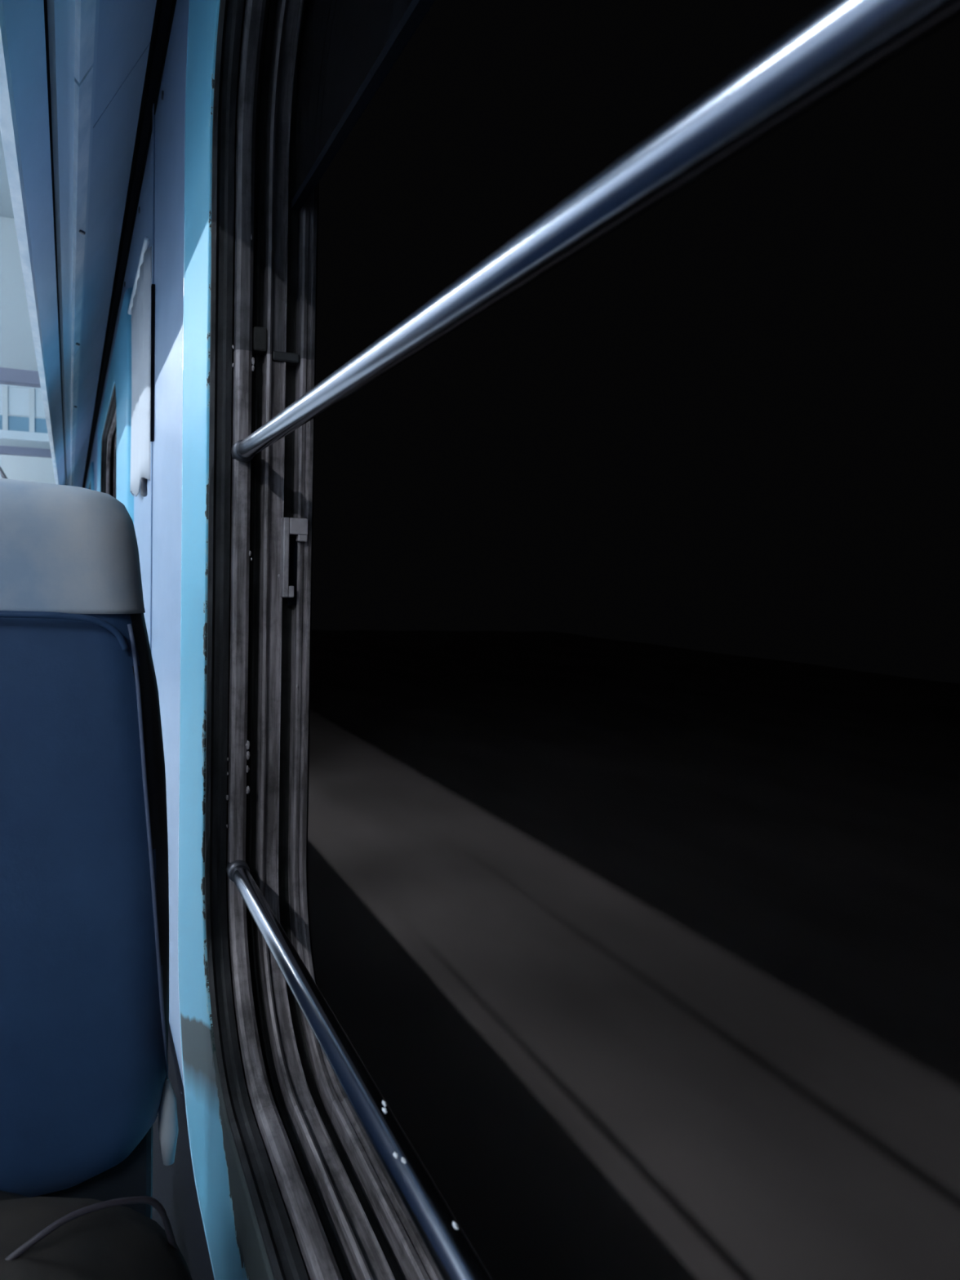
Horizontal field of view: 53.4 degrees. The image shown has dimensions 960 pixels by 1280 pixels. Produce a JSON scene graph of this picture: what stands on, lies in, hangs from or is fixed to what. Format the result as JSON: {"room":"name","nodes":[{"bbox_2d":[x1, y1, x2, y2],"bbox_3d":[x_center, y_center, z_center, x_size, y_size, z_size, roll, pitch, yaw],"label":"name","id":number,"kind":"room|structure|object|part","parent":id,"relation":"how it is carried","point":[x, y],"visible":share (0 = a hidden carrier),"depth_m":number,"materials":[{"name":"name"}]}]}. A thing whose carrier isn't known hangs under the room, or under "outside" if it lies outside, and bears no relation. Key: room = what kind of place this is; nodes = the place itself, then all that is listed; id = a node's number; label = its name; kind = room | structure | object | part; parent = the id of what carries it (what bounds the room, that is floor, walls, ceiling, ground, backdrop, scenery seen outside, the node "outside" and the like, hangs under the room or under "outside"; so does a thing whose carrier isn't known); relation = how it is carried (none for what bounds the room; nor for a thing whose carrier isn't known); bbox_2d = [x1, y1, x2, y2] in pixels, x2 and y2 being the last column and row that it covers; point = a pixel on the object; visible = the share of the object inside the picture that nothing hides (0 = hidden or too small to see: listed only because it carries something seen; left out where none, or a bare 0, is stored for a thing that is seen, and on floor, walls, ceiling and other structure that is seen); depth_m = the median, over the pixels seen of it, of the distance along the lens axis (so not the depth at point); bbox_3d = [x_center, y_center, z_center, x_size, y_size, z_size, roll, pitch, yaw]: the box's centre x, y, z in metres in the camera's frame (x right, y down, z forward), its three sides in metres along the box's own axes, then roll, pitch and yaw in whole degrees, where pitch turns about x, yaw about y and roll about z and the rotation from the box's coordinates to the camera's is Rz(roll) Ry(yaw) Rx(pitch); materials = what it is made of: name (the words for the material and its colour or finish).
{"room":"train carriage","nodes":[
{"label":"train carriage","id":0,"kind":"room"},
{"bbox_2d":[0,466,8,479],"bbox_3d":[-5.059,-1.672,10.249,0.437,0.721,0.043,0,4,-23],"label":"handrail","id":1,"kind":"object","parent":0,"point":[2,474],"visible":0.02,"depth_m":10.21,"materials":[{"name":"grey metal"}]},
{"bbox_2d":[0,131,13,217],"bbox_3d":[-1.934,-1.861,0.941,3.286,0.050,22.500,0,4,-23],"label":"ceiling","id":2,"kind":"structure","parent":0,"point":[6,206],"depth_m":4.37,"materials":[{"name":"grey plastic"}]},
{"bbox_2d":[0,216,40,387],"bbox_3d":[-2.392,-1.675,4.696,0.912,0.805,0.080,0,4,-23],"label":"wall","id":3,"kind":"structure","parent":2,"relation":"attached to","point":[18,362],"depth_m":4.72,"materials":[{"name":"grey"}]},
{"bbox_2d":[0,413,51,457],"bbox_3d":[-4.007,-1.993,8.452,0.912,0.720,0.080,0,4,-23],"label":"wall","id":4,"kind":"structure","parent":2,"relation":"attached to","point":[7,446],"depth_m":8.44,"materials":[{"name":"grey plastic"}]},
{"bbox_2d":[0,384,48,442],"bbox_3d":[-4.141,-1.992,7.800,1.190,0.650,0.040,0,4,-23],"label":"window","id":5,"kind":"structure","parent":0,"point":[15,400],"depth_m":7.94,"materials":[{"name":"grey"}]},
{"bbox_3d":[-3.976,-1.982,7.871,0.070,0.230,0.010,0,4,-23],"label":"pane","id":6,"kind":"part","parent":5,"relation":"part of","materials":[{"name":"grey"}]},
{"bbox_3d":[-3.981,-1.797,7.883,0.070,0.120,0.010,0,4,-23],"label":"pane","id":7,"kind":"part","parent":5,"relation":"part of","materials":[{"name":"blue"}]},
{"bbox_3d":[-3.833,-1.982,7.933,0.160,0.230,0.010,0,4,-23],"label":"pane","id":8,"kind":"part","parent":5,"relation":"part of","materials":[{"name":"grey"}]},
{"bbox_3d":[-3.838,-1.797,7.944,0.160,0.120,0.010,0,4,-23],"label":"pane","id":9,"kind":"part","parent":5,"relation":"part of","materials":[{"name":"blue glass"}]},
{"bbox_3d":[-3.942,-2.206,7.869,0.770,0.220,0.030,0,4,-23],"label":"rail","id":10,"kind":"part","parent":5,"relation":"part of","materials":[{"name":"grey"}]},
{"bbox_3d":[-3.956,-1.702,7.900,0.770,0.070,0.030,0,4,-23],"label":"rail","id":11,"kind":"part","parent":5,"relation":"part of","materials":[{"name":"grey"}]},
{"bbox_3d":[-3.677,-1.981,8.000,0.100,0.230,0.010,0,4,-23],"label":"pane","id":12,"kind":"part","parent":5,"relation":"part of","materials":[{"name":"grey"}]},
{"bbox_3d":[-3.682,-1.797,8.011,0.100,0.120,0.010,0,4,-23],"label":"pane","id":13,"kind":"part","parent":5,"relation":"part of","materials":[{"name":"blue glass"}]},
{"bbox_2d":[0,454,55,484],"bbox_3d":[-6.422,-1.082,11.375,3.286,3.130,0.060,0,4,-23],"label":"wall","id":14,"kind":"structure","parent":0,"point":[31,468],"depth_m":11.66,"materials":[{"name":"grey plastic"}]},
{"bbox_2d":[84,0,437,1279],"bbox_3d":[-0.513,-0.327,1.665,0.100,3.020,22.500,0,4,-23],"label":"wall","id":15,"kind":"structure","parent":0,"point":[160,213],"depth_m":1.46,"materials":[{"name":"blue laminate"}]},
{"bbox_2d":[0,0,156,487],"bbox_3d":[-0.657,-0.825,1.566,0.212,0.442,22.300,0,4,-23],"label":"luggage rack","id":16,"kind":"object","parent":15,"relation":"attached to","point":[73,72],"visible":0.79,"depth_m":1.49,"materials":[{"name":"slate blue paint"},{"name":"light metal"}]},
{"bbox_3d":[-0.720,-0.656,1.551,0.050,0.083,22.300,0,4,-23],"label":"fascia panel","id":17,"kind":"part","parent":16,"relation":"part of","materials":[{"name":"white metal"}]},
{"bbox_3d":[-3.503,-1.238,8.173,0.034,0.051,7.890,0,4,-23],"label":"light rail","id":18,"kind":"part","parent":16,"relation":"part of","materials":[{"name":"metal"}]},
{"bbox_3d":[-1.552,-0.906,3.636,0.034,0.051,1.990,0,4,-23],"label":"light rail","id":19,"kind":"part","parent":16,"relation":"part of","materials":[{"name":"metal"}]},
{"bbox_3d":[-3.683,-1.390,8.736,0.096,0.165,6.695,0,4,-23],"label":"underside panel","id":20,"kind":"part","parent":16,"relation":"part of","materials":[{"name":"blue metal"}]},
{"bbox_3d":[-0.832,-0.783,1.963,0.034,0.051,1.640,0,4,-23],"label":"light rail","id":21,"kind":"part","parent":16,"relation":"part of","materials":[{"name":"metal"}]},
{"bbox_3d":[1.613,-0.366,-3.724,0.034,0.051,10.750,0,4,-23],"label":"light rail","id":22,"kind":"part","parent":16,"relation":"part of","materials":[{"name":"metal"}]},
{"bbox_3d":[-1.910,-1.088,4.611,0.096,0.165,2.295,0,4,-23],"label":"underside panel","id":23,"kind":"part","parent":16,"relation":"part of","materials":[{"name":"blue metal"}]},
{"bbox_3d":[-1.007,-0.934,2.512,0.096,0.165,2.275,0,4,-23],"label":"underside panel","id":24,"kind":"part","parent":16,"relation":"part of","materials":[{"name":"blue metal"}]},
{"bbox_3d":[1.615,-0.487,-3.585,0.096,0.165,11.020,0,4,-23],"label":"underside panel","id":25,"kind":"part","parent":16,"relation":"part of","materials":[{"name":"blue metal"}]},
{"bbox_2d":[86,462,93,490],"bbox_3d":[-2.833,-0.521,6.926,0.018,1.365,2.000,0,4,-23],"label":"trim","id":26,"kind":"structure","parent":15,"relation":"attached to","point":[91,475],"depth_m":6.05,"materials":[{"name":"blue"}]},
{"bbox_3d":[-2.788,-0.319,6.960,0.094,2.230,3.600,0,4,-23],"label":"wall panel","id":27,"kind":"part","parent":15,"relation":"part of","materials":[{"name":"blue laminate"}]},
{"bbox_2d":[100,382,116,498],"bbox_3d":[-1.352,-0.313,3.607,0.108,1.095,1.652,0,4,-23],"label":"window","id":28,"kind":"structure","parent":15,"relation":"in","point":[108,441],"depth_m":4.26,"materials":[{"name":"metal"}]},
{"bbox_2d":[97,287,133,524],"bbox_3d":[-1.375,-0.273,3.535,0.018,1.365,2.700,0,4,-23],"label":"trim","id":29,"kind":"structure","parent":15,"relation":"attached to","point":[120,369],"depth_m":2.48,"materials":[{"name":"blue"}]},
{"bbox_3d":[-1.329,-0.071,3.569,0.094,2.230,3.800,0,4,-23],"label":"wall panel","id":30,"kind":"part","parent":15,"relation":"part of","materials":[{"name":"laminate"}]},
{"bbox_2d":[82,0,176,488],"bbox_3d":[-0.542,-1.004,1.603,0.016,0.082,22.300,0,4,-23],"label":"trim","id":31,"kind":"structure","parent":15,"relation":"attached to","point":[163,7],"depth_m":2.02,"materials":[{"name":"black"}]},
{"bbox_2d":[127,236,155,497],"bbox_3d":[-0.710,-0.519,1.990,0.018,0.464,0.562,0,4,-23],"label":"curtain","id":32,"kind":"object","parent":15,"relation":"hanging from","point":[141,308],"visible":1,"depth_m":1.85,"materials":[{"name":"grey fabric"}]},
{"bbox_3d":[-0.712,-0.747,1.985,0.010,0.010,0.540,0,4,-23],"label":"rail","id":33,"kind":"part","parent":32,"relation":"part of","materials":[{"name":"metal"}]},
{"bbox_3d":[-0.589,0.875,1.720,0.007,0.610,22.300,0,4,-23],"label":"dado panel","id":34,"kind":"part","parent":15,"relation":"part of","materials":[{"name":"black laminate"}]},
{"bbox_2d":[177,0,274,1279],"bbox_3d":[0.048,-0.063,0.226,0.018,1.430,2.065,0,4,-23],"label":"trim","id":35,"kind":"structure","parent":15,"relation":"attached to","point":[236,1247],"depth_m":1.01,"materials":[{"name":"paint"}]},
{"bbox_2d":[204,0,443,1279],"bbox_3d":[0.095,-0.073,0.242,0.108,1.110,1.652,0,4,-23],"label":"window frame","id":36,"kind":"structure","parent":15,"relation":"in","point":[294,78],"depth_m":0.96,"materials":[{"name":"metal"}]},
{"bbox_3d":[0.130,-0.489,0.233,0.003,0.196,1.590,0,4,-23],"label":"glass pane","id":37,"kind":"part","parent":36,"relation":"part of","materials":[{"name":"glass"}]},
{"bbox_2d":[225,859,492,1279],"bbox_3d":[0.064,0.292,0.256,0.022,0.022,1.612,0,4,-23],"label":"bar","id":38,"kind":"object","parent":36,"relation":"attached to","point":[451,1251],"visible":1,"depth_m":0.54,"materials":[{"name":"silver metal"}]},
{"bbox_2d":[225,859,249,882],"bbox_3d":[-0.250,0.238,0.986,0.022,0.022,0.020,0,4,-23],"label":"socket","id":39,"kind":"object","parent":38,"relation":"attached to","point":[231,868],"depth_m":0.98,"materials":[{"name":"grey metal"}]},
{"bbox_3d":[0.129,-0.388,0.236,0.009,0.008,1.604,0,4,-23],"label":"raised sash","id":40,"kind":"part","parent":36,"relation":"part of","materials":[{"name":"black"}]},
{"bbox_2d":[230,0,959,462],"bbox_3d":[0.076,-0.136,0.230,0.022,0.022,1.612,0,4,-23],"label":"bar","id":41,"kind":"object","parent":36,"relation":"attached to","point":[842,42],"visible":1,"depth_m":0.27,"materials":[{"name":"silver metal"}]},
{"bbox_2d":[230,439,254,462],"bbox_3d":[-0.238,-0.190,0.960,0.022,0.022,0.020,0,4,-23],"label":"socket","id":42,"kind":"object","parent":41,"relation":"attached to","point":[235,454],"depth_m":0.95,"materials":[{"name":"grey metal"}]},
{"bbox_3d":[-2.019,1.207,1.129,3.286,0.060,22.500,0,4,-23],"label":"floor","id":43,"kind":"structure","parent":0,"visible":0},
{"bbox_2d":[0,478,178,1218],"bbox_3d":[-0.865,0.534,0.889,1.074,1.376,0.559,0,4,-23],"label":"passenger seat","id":44,"kind":"object","parent":43,"relation":"on","point":[85,1083],"visible":1,"depth_m":0.81,"materials":[{"name":"blue plastic"}]},
{"bbox_2d":[0,1190,192,1279],"bbox_3d":[-0.433,0.799,0.570,0.553,0.911,0.272,0,4,-23],"label":"cloth bag","id":45,"kind":"object","parent":43,"relation":"on","point":[42,1237],"visible":1,"depth_m":0.61,"materials":[{"name":"grey fabric"}]},
{"label":"outside","id":46,"kind":"structure","parent":0,"visible":0},
{"bbox_2d":[307,630,959,1279],"bbox_3d":[1.889,1.531,18.381,30.000,0.047,60.000,0,4,-23],"label":"ground","id":47,"kind":"structure","parent":46,"point":[646,955],"depth_m":6.97,"materials":[{"name":"grey concrete"}]}
]}

